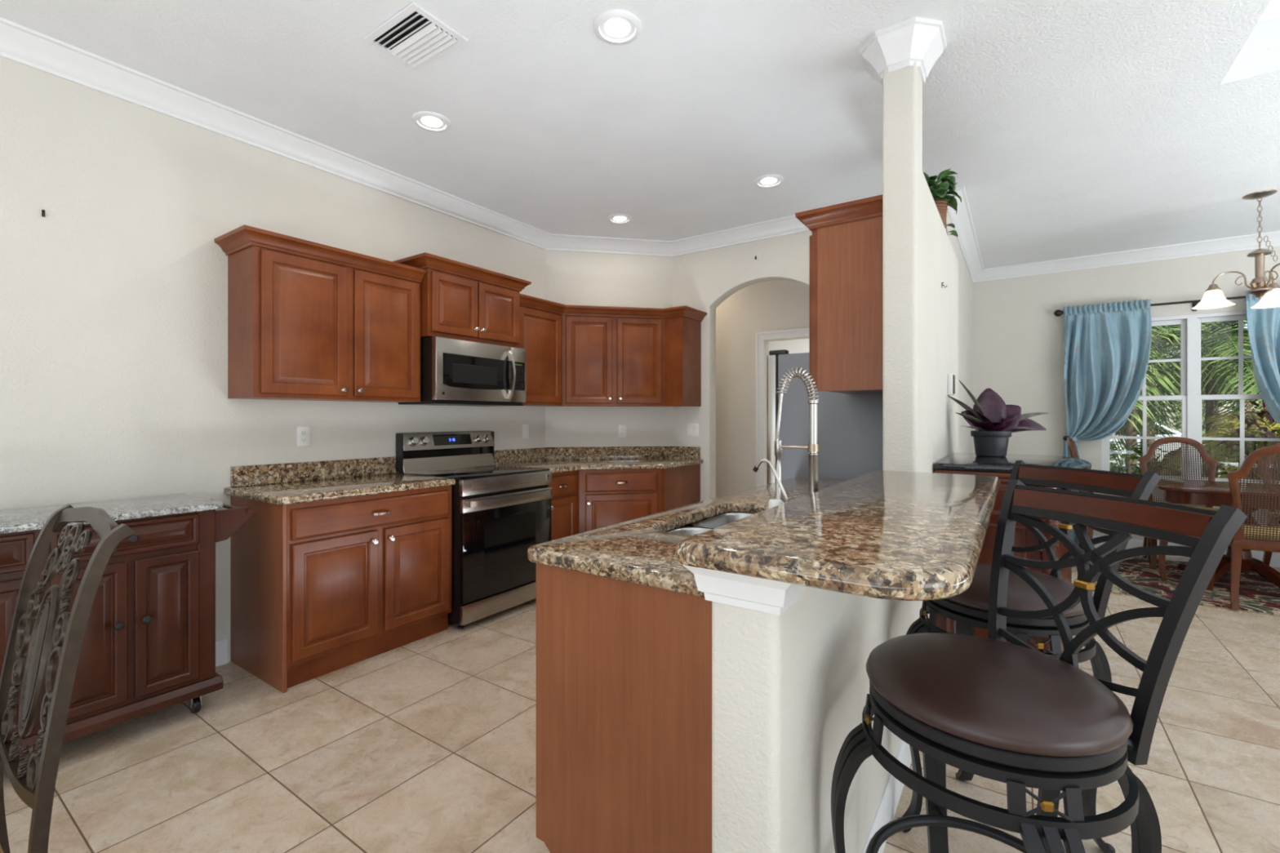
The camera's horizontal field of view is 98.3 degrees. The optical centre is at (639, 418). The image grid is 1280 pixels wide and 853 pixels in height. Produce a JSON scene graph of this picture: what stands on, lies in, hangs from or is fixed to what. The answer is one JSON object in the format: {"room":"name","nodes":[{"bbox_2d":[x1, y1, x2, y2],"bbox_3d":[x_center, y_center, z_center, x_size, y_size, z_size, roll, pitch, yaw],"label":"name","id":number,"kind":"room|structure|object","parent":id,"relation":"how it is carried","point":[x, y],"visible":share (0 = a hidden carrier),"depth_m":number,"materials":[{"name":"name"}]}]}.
{"room":"kitchen","nodes":[
{"label":"kitchen","id":0,"kind":"room"},
{"bbox_2d":[0,56,545,662],"bbox_3d":[-1.736,-0.150,3.629,0.150,2.845,13.020,0,0,34],"label":"wall","id":1,"kind":"structure","parent":0,"point":[113,301],"depth_m":2.63,"materials":[{"name":"beige paint"}]},
{"bbox_2d":[41,209,44,217],"bbox_3d":[-2.516,-0.866,2.337,0.026,0.031,0.010,0,0,34],"label":"wall hook","id":2,"kind":"object","parent":1,"relation":"attached to","point":[42,211],"visible":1,"depth_m":2.34,"materials":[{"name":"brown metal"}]},
{"bbox_2d":[215,638,227,666],"bbox_3d":[-3.751,1.210,0.548,0.014,0.125,5.660,0,0,34],"label":"baseboard","id":3,"kind":"structure","parent":1,"relation":"attached to","point":[221,646],"depth_m":2.86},
{"bbox_2d":[296,426,310,446],"bbox_3d":[-1.940,0.104,3.192,0.008,0.116,0.072,0,0,34],"label":"wall outlet","id":4,"kind":"object","parent":1,"relation":"attached to","point":[303,433],"visible":1,"depth_m":3.19,"materials":[{"name":"white plastic"}]},
{"bbox_2d":[300,430,306,435],"bbox_3d":[-1.939,0.083,3.191,0.003,0.030,0.032,0,0,34],"label":"socket","id":5,"kind":"object","parent":4,"relation":"attached to","point":[302,432],"depth_m":3.19,"materials":[{"name":"white plastic"}]},
{"bbox_2d":[300,437,306,442],"bbox_3d":[-1.939,0.125,3.191,0.003,0.030,0.032,0,0,34],"label":"socket","id":6,"kind":"object","parent":4,"relation":"attached to","point":[302,439],"depth_m":3.19,"materials":[{"name":"white plastic"}]},
{"bbox_2d":[230,456,395,486],"bbox_3d":[-1.876,0.306,3.272,0.020,0.106,0.922,0,0,34],"label":"backsplash","id":7,"kind":"structure","parent":1,"relation":"attached to","point":[246,475],"depth_m":3.20,"materials":[{"name":"brown stone"}]},
{"bbox_2d":[213,224,426,402],"bbox_3d":[-1.756,-0.511,3.139,0.368,0.817,0.978,0,0,34],"label":"upper cabinet","id":8,"kind":"object","parent":1,"relation":"attached to","point":[308,320],"visible":1,"depth_m":2.95,"materials":[{"name":"brown wood"}]},
{"bbox_2d":[391,252,531,348],"bbox_3d":[-1.232,-0.758,3.841,0.438,0.492,0.885,0,0,34],"label":"upper cabinet","id":9,"kind":"object","parent":1,"relation":"attached to","point":[459,300],"visible":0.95,"depth_m":3.66,"materials":[{"name":"brown wood"}]},
{"bbox_2d":[398,336,525,406],"bbox_3d":[-1.191,-0.297,3.813,0.481,0.415,0.757,0,0,34],"label":"microwave","id":10,"kind":"object","parent":9,"relation":"attached to","point":[454,372],"visible":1,"depth_m":3.62,"materials":[{"name":"silver metal"}]},
{"bbox_2d":[522,424,528,438],"bbox_3d":[-0.953,0.110,4.628,0.011,0.116,0.072,0,0,34],"label":"light switch","id":11,"kind":"object","parent":1,"relation":"attached to","point":[525,427],"visible":1,"depth_m":4.62,"materials":[{"name":"white plastic"}]},
{"bbox_2d":[520,293,565,406],"bbox_3d":[-0.892,-0.511,4.399,0.368,0.817,0.525,0,0,34],"label":"upper cabinet","id":12,"kind":"object","parent":1,"relation":"attached to","point":[540,319],"visible":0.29,"depth_m":4.33,"materials":[{"name":"brown wood"}]},
{"bbox_2d":[545,249,672,447],"bbox_3d":[-0.234,-0.150,4.970,0.810,2.845,0.910,0,0,34],"label":"wall","id":13,"kind":"structure","parent":0,"point":[571,277],"depth_m":4.92,"materials":[{"name":"beige paint"}]},
{"bbox_2d":[0,17,809,257],"bbox_3d":[-1.661,-1.520,1.031,2.914,0.105,8.820,0,0,34],"label":"trim","id":14,"kind":"structure","parent":13,"relation":"attached to","point":[20,44],"depth_m":3.12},
{"bbox_2d":[493,445,700,463],"bbox_3d":[-0.388,0.306,4.759,1.814,0.106,0.401,0,0,-19],"label":"backsplash","id":15,"kind":"structure","parent":13,"relation":"attached to","point":[500,456],"depth_m":4.87,"materials":[{"name":"brown stone"}]},
{"bbox_2d":[617,424,626,437],"bbox_3d":[-0.158,0.118,4.944,0.072,0.116,0.008,0,0,-11],"label":"wall outlet","id":16,"kind":"object","parent":13,"relation":"attached to","point":[621,428],"visible":1,"depth_m":4.94,"materials":[{"name":"white plastic"}]},
{"bbox_2d":[539,305,706,406],"bbox_3d":[-0.136,-0.511,4.691,1.472,0.817,0.516,0,0,-11],"label":"upper cabinet","id":17,"kind":"object","parent":13,"relation":"attached to","point":[611,356],"visible":0.99,"depth_m":4.63,"materials":[{"name":"brown wood"}]},
{"bbox_2d":[0,0,1279,269],"bbox_3d":[2.001,-1.795,1.113,9.160,0.445,13.100,0,0,34],"label":"ceiling","id":18,"kind":"structure","parent":0,"point":[1068,128],"depth_m":2.72,"materials":[{"name":"white paint"}]},
{"bbox_2d":[362,2,467,71],"bbox_3d":[-0.931,-1.563,2.293,0.356,0.018,0.252,0,0,34],"label":"ceiling vent","id":19,"kind":"object","parent":18,"relation":"in","point":[413,37],"visible":1,"depth_m":2.28,"materials":[{"name":"white plastic"}]},
{"bbox_2d":[411,111,451,132],"bbox_3d":[-1.103,-1.567,2.934,0.198,0.010,0.198,0,0,34],"label":"recessed light","id":20,"kind":"object","parent":18,"relation":"in","point":[425,120],"visible":1,"depth_m":2.92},
{"bbox_2d":[592,8,641,44],"bbox_3d":[-0.091,-1.567,2.227,0.198,0.010,0.198,0,0,34],"label":"recessed light","id":21,"kind":"object","parent":18,"relation":"in","point":[614,27],"visible":1,"depth_m":2.22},
{"bbox_2d":[607,213,632,223],"bbox_3d":[-0.158,-1.567,4.359,0.198,0.010,0.198,0,0,34],"label":"recessed light","id":22,"kind":"object","parent":18,"relation":"in","point":[616,218],"visible":1,"depth_m":4.35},
{"bbox_2d":[753,174,784,187],"bbox_3d":[0.854,-1.567,3.667,0.198,0.010,0.198,0,0,34],"label":"recessed light","id":23,"kind":"object","parent":18,"relation":"in","point":[766,180],"visible":1,"depth_m":3.66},
{"bbox_2d":[1191,189,1279,309],"bbox_3d":[4.407,-1.191,3.914,0.571,0.762,0.625,0,0,-26],"label":"chandelier","id":24,"kind":"object","parent":18,"relation":"hanging from","point":[1213,297],"visible":1,"depth_m":3.91,"materials":[{"name":"silver metal"}]},
{"bbox_2d":[1257,0,1279,23],"bbox_3d":[2.863,-1.865,0.037,3.121,0.105,4.101,0,0,34],"label":"skylight","id":25,"kind":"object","parent":18,"relation":"attached to","point":[1272,11],"depth_m":2.50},
{"bbox_2d":[3,550,1279,852],"bbox_3d":[1.973,1.323,1.072,9.160,0.100,13.200,0,0,34],"label":"floor","id":26,"kind":"structure","parent":0,"point":[428,744],"depth_m":2.05,"materials":[{"name":"tile"}]},
{"bbox_2d":[0,503,134,852],"bbox_3d":[-1.287,0.731,0.926,0.456,1.093,0.566,0,0,34],"label":"chair","id":27,"kind":"object","parent":26,"relation":"on","point":[33,777],"visible":1,"depth_m":1.06,"materials":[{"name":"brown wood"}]},
{"bbox_2d":[0,493,253,757],"bbox_3d":[-2.302,0.820,2.133,0.541,0.905,1.273,0,0,34],"label":"kitchen cart","id":28,"kind":"object","parent":26,"relation":"on","point":[148,644],"visible":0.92,"depth_m":2.20,"materials":[{"name":"brown wood"}]},
{"bbox_2d":[231,484,451,693],"bbox_3d":[-1.615,0.836,3.094,0.649,0.874,0.922,0,0,34],"label":"base cabinet","id":29,"kind":"object","parent":26,"relation":"on","point":[320,588],"visible":0.98,"depth_m":2.80,"materials":[{"name":"brown wood"}]},
{"bbox_2d":[223,456,455,505],"bbox_3d":[-1.631,0.326,3.087,0.633,0.145,0.952,0,0,34],"label":"countertop","id":30,"kind":"structure","parent":29,"relation":"on","point":[286,483],"depth_m":3.05,"materials":[{"name":"brown stone"}]},
{"bbox_2d":[395,431,552,629],"bbox_3d":[-1.090,0.685,3.759,0.740,1.176,0.763,0,0,34],"label":"stove","id":31,"kind":"object","parent":26,"relation":"on","point":[499,512],"visible":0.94,"depth_m":3.58,"materials":[{"name":"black metal"}]},
{"bbox_2d":[404,464,549,479],"bbox_3d":[-1.085,0.362,3.756,0.570,0.012,0.757,0,0,34],"label":"cooktop","id":32,"kind":"object","parent":31,"relation":"in","point":[479,472],"depth_m":3.70,"materials":[{"name":"black glass"}]},
{"bbox_2d":[548,470,578,540],"bbox_3d":[-0.809,0.836,4.268,0.649,0.874,0.387,0,0,34],"label":"base cabinet","id":33,"kind":"object","parent":26,"relation":"on","point":[565,485],"visible":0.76,"depth_m":4.12,"materials":[{"name":"brown wood"}]},
{"bbox_2d":[578,463,700,533],"bbox_3d":[-0.190,0.836,4.611,1.514,0.874,0.652,0,0,-11],"label":"base cabinet","id":34,"kind":"object","parent":26,"relation":"on","point":[606,497],"visible":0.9,"depth_m":4.34,"materials":[{"name":"brown wood"}]},
{"bbox_2d":[493,445,702,473],"bbox_3d":[-0.316,0.326,4.574,1.118,0.146,1.450,0,0,34],"label":"countertop","id":35,"kind":"structure","parent":34,"relation":"on","point":[557,460],"depth_m":4.73,"materials":[{"name":"brown stone"}]},
{"bbox_2d":[536,512,751,852],"bbox_3d":[0.570,0.836,2.282,0.685,0.874,2.192,0,0,34],"label":"base cabinet","id":36,"kind":"object","parent":26,"relation":"on","point":[624,668],"visible":0.33,"depth_m":1.38,"materials":[{"name":"brown wood"}]},
{"bbox_2d":[527,476,847,597],"bbox_3d":[0.580,0.379,2.276,0.664,0.040,2.240,0,0,34],"label":"countertop","id":37,"kind":"structure","parent":36,"relation":"on","point":[641,550],"depth_m":1.58,"materials":[{"name":"brown stone"}]},
{"bbox_2d":[666,512,755,535],"bbox_3d":[0.372,0.495,1.970,0.459,0.192,0.706,0,0,34],"label":"sink","id":38,"kind":"object","parent":37,"relation":"in","point":[705,525],"visible":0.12,"depth_m":2.20,"materials":[{"name":"metal"}]},
{"bbox_2d":[752,458,788,503],"bbox_3d":[0.425,0.245,1.770,0.143,0.227,0.040,0,0,34],"label":"filter faucet","id":39,"kind":"object","parent":37,"relation":"on","point":[756,468],"visible":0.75,"depth_m":1.76,"materials":[{"name":"silver metal"}]},
{"bbox_2d":[768,498,782,508],"bbox_3d":[0.415,0.304,1.698,0.042,0.110,0.041,0,0,34],"label":"air gap","id":40,"kind":"object","parent":37,"relation":"on","point":[772,503],"visible":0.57,"depth_m":1.68,"materials":[{"name":"white plastic"}]},
{"bbox_2d":[774,366,819,502],"bbox_3d":[0.525,0.093,1.842,0.169,0.531,0.066,0,0,34],"label":"kitchen faucet","id":41,"kind":"object","parent":37,"relation":"on","point":[813,447],"visible":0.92,"depth_m":1.81,"materials":[{"name":"metal"}]},
{"bbox_2d":[766,349,882,484],"bbox_3d":[1.400,0.415,3.645,0.835,1.715,0.905,0,0,34],"label":"refrigerator","id":42,"kind":"object","parent":26,"relation":"on","point":[850,426],"visible":0.17,"depth_m":3.30,"materials":[{"name":"metal"}]},
{"bbox_2d":[934,452,1091,653],"bbox_3d":[1.941,0.743,2.873,0.620,1.060,1.015,0,0,34],"label":"bar cabinet","id":43,"kind":"object","parent":26,"relation":"on","point":[957,463],"visible":0.15,"depth_m":2.54,"materials":[{"name":"brown wood"}]},
{"bbox_2d":[947,380,1048,456],"bbox_3d":[2.017,-0.003,3.102,0.534,0.431,0.260,0,0,14],"label":"potted plant","id":44,"kind":"object","parent":43,"relation":"on","point":[993,421],"visible":1,"depth_m":3.10,"materials":[{"name":"purple plant"}]},
{"bbox_2d":[897,460,1161,852],"bbox_3d":[1.123,0.709,1.681,0.599,1.126,0.524,0,0,-22],"label":"bar stool","id":45,"kind":"object","parent":26,"relation":"on","point":[969,609],"visible":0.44,"depth_m":1.59,"materials":[{"name":"black metal"}]},
{"bbox_2d":[831,479,1247,852],"bbox_3d":[0.699,0.709,1.080,0.599,1.126,0.524,0,0,-22],"label":"bar stool","id":46,"kind":"object","parent":26,"relation":"on","point":[1016,714],"visible":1,"depth_m":0.98,"materials":[{"name":"black metal"}]},
{"bbox_2d":[1072,551,1279,616],"bbox_3d":[4.896,1.266,3.896,2.880,0.012,1.480,0,0,34],"label":"area rug","id":47,"kind":"object","parent":26,"relation":"on","point":[1257,593],"visible":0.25,"depth_m":4.12,"materials":[{"name":"multicoloured carpet"}]},
{"bbox_2d":[1066,437,1168,580],"bbox_3d":[3.983,0.716,4.665,0.605,1.099,0.519,0,0,34],"label":"dining chair","id":48,"kind":"object","parent":47,"relation":"on","point":[1071,446],"visible":0.26,"depth_m":4.58,"materials":[{"name":"brown wood"}]},
{"bbox_2d":[1138,436,1230,573],"bbox_3d":[4.644,0.716,4.727,0.519,1.099,0.605,0,0,34],"label":"dining chair","id":49,"kind":"object","parent":47,"relation":"on","point":[1211,472],"visible":0.42,"depth_m":4.91,"materials":[{"name":"brown wood"}]},
{"bbox_2d":[1151,479,1279,588],"bbox_3d":[5.001,0.890,3.930,2.040,0.735,0.840,0,0,34],"label":"dining table","id":50,"kind":"object","parent":47,"relation":"on","point":[1207,493],"visible":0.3,"depth_m":4.14,"materials":[{"name":"brown wood"}]},
{"bbox_2d":[1206,444,1279,610],"bbox_3d":[4.223,0.716,3.706,0.519,1.099,0.605,0,0,34],"label":"dining chair","id":51,"kind":"object","parent":47,"relation":"on","point":[1251,537],"visible":0.69,"depth_m":3.61,"materials":[{"name":"brown wood"}]},
{"bbox_2d":[1257,441,1279,565],"bbox_3d":[5.253,0.716,4.297,0.519,1.099,0.605,0,0,34],"label":"dining chair","id":52,"kind":"object","parent":47,"relation":"on","point":[1267,555],"visible":0.2,"depth_m":4.58,"materials":[{"name":"brown wood"}]},
{"bbox_2d":[672,230,812,501],"bbox_3d":[1.176,-0.150,4.511,2.194,2.845,0.130,0,0,34],"label":"wall","id":53,"kind":"structure","parent":0,"point":[702,281],"depth_m":4.83,"materials":[{"name":"beige paint"}]},
{"bbox_2d":[686,422,698,436],"bbox_3d":[0.466,0.103,4.913,0.118,0.116,0.011,0,0,34],"label":"light switch","id":54,"kind":"object","parent":53,"relation":"attached to","point":[692,428],"visible":1,"depth_m":4.91,"materials":[{"name":"white plastic"}]},
{"bbox_2d":[715,280,808,497],"bbox_3d":[1.408,-0.150,5.486,2.934,2.845,0.120,0,0,34],"label":"wall","id":55,"kind":"structure","parent":0,"point":[775,304],"depth_m":5.66,"materials":[{"name":"beige paint"}]},
{"bbox_2d":[755,327,808,487],"bbox_3d":[1.567,0.205,5.288,0.970,2.135,0.026,0,0,34],"label":"trim","id":56,"kind":"structure","parent":55,"relation":"attached to","point":[761,336],"depth_m":5.52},
{"bbox_2d":[768,338,808,355],"bbox_3d":[3.179,-0.150,8.067,2.934,2.845,0.100,0,0,34],"label":"wall","id":57,"kind":"structure","parent":0,"point":[802,345],"depth_m":8.57,"materials":[{"name":"beige paint"}]},
{"bbox_2d":[711,586,916,852],"bbox_3d":[0.627,0.767,1.639,0.131,1.012,1.567,0,0,34],"label":"wall","id":58,"kind":"structure","parent":0,"point":[788,689],"depth_m":1.03,"materials":[{"name":"beige paint"}]},
{"bbox_2d":[683,564,805,615],"bbox_3d":[0.223,0.295,1.050,0.211,0.085,0.217,0,0,34],"label":"trim","id":59,"kind":"structure","parent":58,"relation":"attached to","point":[763,595],"depth_m":0.97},
{"bbox_2d":[675,470,1000,600],"bbox_3d":[0.705,0.238,1.530,0.453,0.042,1.657,0,0,34],"label":"countertop","id":60,"kind":"structure","parent":58,"relation":"on","point":[877,534],"depth_m":0.99,"materials":[{"name":"brown stone"}]},
{"bbox_2d":[861,740,911,852],"bbox_3d":[0.831,1.210,1.809,0.014,0.125,2.017,0,0,34],"label":"baseboard","id":61,"kind":"structure","parent":58,"relation":"attached to","point":[885,813],"depth_m":1.73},
{"bbox_2d":[882,61,922,619],"bbox_3d":[1.113,-0.150,2.347,0.131,2.845,0.150,0,0,34],"label":"wall column","id":62,"kind":"structure","parent":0,"point":[902,89],"depth_m":2.29,"materials":[{"name":"beige paint"}]},
{"bbox_2d":[858,17,946,85],"bbox_3d":[1.090,-1.505,2.313,0.315,0.135,0.252,0,0,34],"label":"trim","id":63,"kind":"structure","parent":62,"relation":"attached to","point":[895,47],"depth_m":2.25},
{"bbox_2d":[922,172,958,617],"bbox_3d":[1.631,0.105,3.102,0.131,2.335,1.680,0,0,34],"label":"wall","id":64,"kind":"structure","parent":0,"point":[940,261],"depth_m":2.82,"materials":[{"name":"beige paint"}]},
{"bbox_2d":[795,194,882,394],"bbox_3d":[1.104,-0.551,2.812,0.400,0.847,0.714,0,0,34],"label":"upper cabinet","id":65,"kind":"object","parent":64,"relation":"attached to","point":[846,240],"visible":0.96,"depth_m":2.55,"materials":[{"name":"brown wood"}]},
{"bbox_2d":[923,168,961,236],"bbox_3d":[1.686,-1.228,3.179,0.271,0.331,0.372,0,0,26],"label":"potted plant","id":66,"kind":"object","parent":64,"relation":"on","point":[940,193],"visible":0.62,"depth_m":3.07,"materials":[{"name":"plant"}]},
{"bbox_2d":[933,199,947,227],"bbox_3d":[1.662,-1.137,3.129,0.141,0.150,0.141,0,0,34],"label":"basket","id":67,"kind":"object","parent":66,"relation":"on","point":[941,205],"depth_m":3.07,"materials":[{"name":"wicker"}]},
{"bbox_2d":[947,373,955,395],"bbox_3d":[1.822,-0.197,3.237,0.031,0.124,0.090,0,0,34],"label":"thermostat","id":68,"kind":"object","parent":64,"relation":"attached to","point":[951,377],"visible":1,"depth_m":3.20,"materials":[{"name":"white plastic"}]},
{"bbox_2d":[945,212,972,453],"bbox_3d":[2.795,-0.150,4.934,0.125,2.845,2.660,0,0,34],"label":"wall","id":69,"kind":"structure","parent":0,"point":[965,283],"depth_m":5.09,"materials":[{"name":"beige paint"}]},
{"bbox_2d":[946,186,1279,282],"bbox_3d":[5.295,-1.520,3.231,5.925,0.105,2.640,0,0,34],"label":"trim","id":70,"kind":"structure","parent":69,"relation":"attached to","point":[966,239],"depth_m":5.10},
{"bbox_2d":[972,246,1279,552],"bbox_3d":[6.032,-0.150,4.417,6.050,2.845,0.150,0,0,34],"label":"wall","id":71,"kind":"structure","parent":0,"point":[1018,351],"depth_m":5.61,"materials":[{"name":"beige paint"}]},
{"bbox_2d":[1101,314,1192,479],"bbox_3d":[4.787,-0.165,5.253,0.639,1.555,0.100,0,0,34],"label":"window","id":72,"kind":"structure","parent":71,"relation":"attached to","point":[1185,322],"depth_m":5.10,"materials":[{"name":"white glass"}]},
{"bbox_2d":[1053,295,1245,316],"bbox_3d":[4.987,-1.025,4.970,2.038,0.109,0.118,0,0,34],"label":"curtain rod","id":73,"kind":"object","parent":71,"relation":"attached to","point":[1058,313],"visible":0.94,"depth_m":5.01,"materials":[{"name":"black metal"}]},
{"bbox_2d":[1062,298,1151,544],"bbox_3d":[4.428,0.070,5.283,0.672,2.346,0.176,0,0,41],"label":"curtain","id":74,"kind":"object","parent":73,"relation":"hanging from","point":[1106,347],"visible":0.85,"depth_m":5.29,"materials":[{"name":"blue fabric"}]},
{"bbox_2d":[1244,290,1279,424],"bbox_3d":[5.481,0.070,4.564,0.672,2.346,0.177,0,0,29],"label":"curtain","id":75,"kind":"object","parent":73,"relation":"hanging from","point":[1263,324],"visible":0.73,"depth_m":4.68,"materials":[{"name":"blue fabric"}]},
{"bbox_2d":[1092,535,1279,567],"bbox_3d":[5.538,1.210,3.586,5.925,0.125,1.780,0,0,34],"label":"baseboard","id":76,"kind":"structure","parent":71,"relation":"attached to","point":[1275,557],"depth_m":5.03,"materials":[{"name":"wood"}]},
{"bbox_2d":[1192,310,1279,484],"bbox_3d":[5.314,-0.165,4.891,0.641,1.555,0.100,0,0,34],"label":"window","id":77,"kind":"structure","parent":71,"relation":"attached to","point":[1239,316],"depth_m":4.97,"materials":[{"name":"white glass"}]},
{"label":"outside","id":78,"kind":"structure","parent":0,"visible":0},
{"bbox_3d":[27.236,1.473,22.018,60.000,0.100,52.870,0,0,34],"label":"ground","id":79,"kind":"structure","parent":78,"visible":0},
{"bbox_2d":[1110,443,1169,475],"bbox_3d":[5.928,0.863,6.841,1.319,1.141,1.313,0,0,34],"label":"shrub","id":80,"kind":"object","parent":79,"relation":"on","point":[1134,450],"visible":0.12,"depth_m":6.73,"materials":[{"name":"green plant"}]},
{"bbox_2d":[1110,441,1181,475],"bbox_3d":[8.699,0.912,9.851,1.975,1.031,1.971,0,0,34],"label":"shrub","id":81,"kind":"object","parent":79,"relation":"on","point":[1141,442],"visible":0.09,"depth_m":9.62,"materials":[{"name":"green plant"}]},
{"bbox_2d":[1136,324,1218,433],"bbox_3d":[8.984,-0.425,11.261,4.044,3.696,3.777,0,0,41],"label":"palm tree","id":82,"kind":"object","parent":79,"relation":"on","point":[1180,325],"visible":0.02,"depth_m":9.46,"materials":[{"name":"green plant"}]},
{"bbox_2d":[1125,320,1247,473],"bbox_3d":[6.780,-0.162,7.640,3.141,3.170,3.477,0,0,-31],"label":"palm tree","id":83,"kind":"object","parent":79,"relation":"on","point":[1131,431],"visible":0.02,"depth_m":7.64,"materials":[{"name":"green plant"}]},
{"bbox_2d":[1140,320,1247,471],"bbox_3d":[10.399,-0.769,11.382,3.764,4.383,4.586,0,0,11],"label":"palm tree","id":84,"kind":"object","parent":79,"relation":"on","point":[1207,323],"visible":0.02,"depth_m":11.42,"materials":[{"name":"green plant"}]},
{"bbox_2d":[1110,320,1279,478],"bbox_3d":[7.835,0.050,7.459,3.176,2.746,3.325,0,0,17],"label":"palm tree","id":85,"kind":"object","parent":79,"relation":"on","point":[1212,368],"visible":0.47,"depth_m":7.36,"materials":[{"name":"green plant"}]},
{"bbox_2d":[1150,328,1267,445],"bbox_3d":[10.011,-0.188,8.253,3.633,3.222,3.834,0,0,26],"label":"palm tree","id":86,"kind":"object","parent":79,"relation":"on","point":[1202,385],"visible":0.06,"depth_m":8.81,"materials":[{"name":"green plant"}]},
{"bbox_2d":[1168,321,1257,447],"bbox_3d":[20.276,-1.194,19.606,2.368,5.237,2.400,0,0,34],"label":"shrub","id":87,"kind":"object","parent":79,"relation":"on","point":[1231,407],"visible":0.03,"depth_m":19.70,"materials":[{"name":"green plant"}]},
{"bbox_2d":[1172,456,1256,479],"bbox_3d":[6.810,0.932,6.478,1.198,0.988,1.248,0,0,34],"label":"shrub","id":88,"kind":"object","parent":79,"relation":"on","point":[1218,467],"visible":0.06,"depth_m":6.47,"materials":[{"name":"green plant"}]},
{"bbox_2d":[1158,408,1279,479],"bbox_3d":[7.296,0.643,6.260,1.866,1.560,2.184,0,0,-5],"label":"palm tree","id":89,"kind":"object","parent":79,"relation":"on","point":[1228,451],"visible":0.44,"depth_m":6.39,"materials":[{"name":"green plant"}]},
{"bbox_2d":[1201,400,1279,479],"bbox_3d":[6.784,0.612,5.996,1.246,1.626,1.179,0,0,34],"label":"shrub","id":90,"kind":"object","parent":79,"relation":"on","point":[1272,435],"visible":0.27,"depth_m":6.00,"materials":[{"name":"green plant"}]},
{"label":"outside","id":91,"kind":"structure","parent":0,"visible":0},
{"bbox_2d":[1110,460,1239,476],"bbox_3d":[20.693,1.418,12.482,60.000,0.010,6.000,0,0,34],"label":"street","id":92,"kind":"structure","parent":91,"point":[1113,461],"depth_m":16.45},
{"bbox_2d":[1110,419,1226,475],"bbox_3d":[12.656,0.703,15.086,4.400,1.420,1.816,0,0,34],"label":"car","id":93,"kind":"object","parent":92,"relation":"on","point":[1171,432],"visible":0.08,"depth_m":13.80,"materials":[{"name":"silver metal"}]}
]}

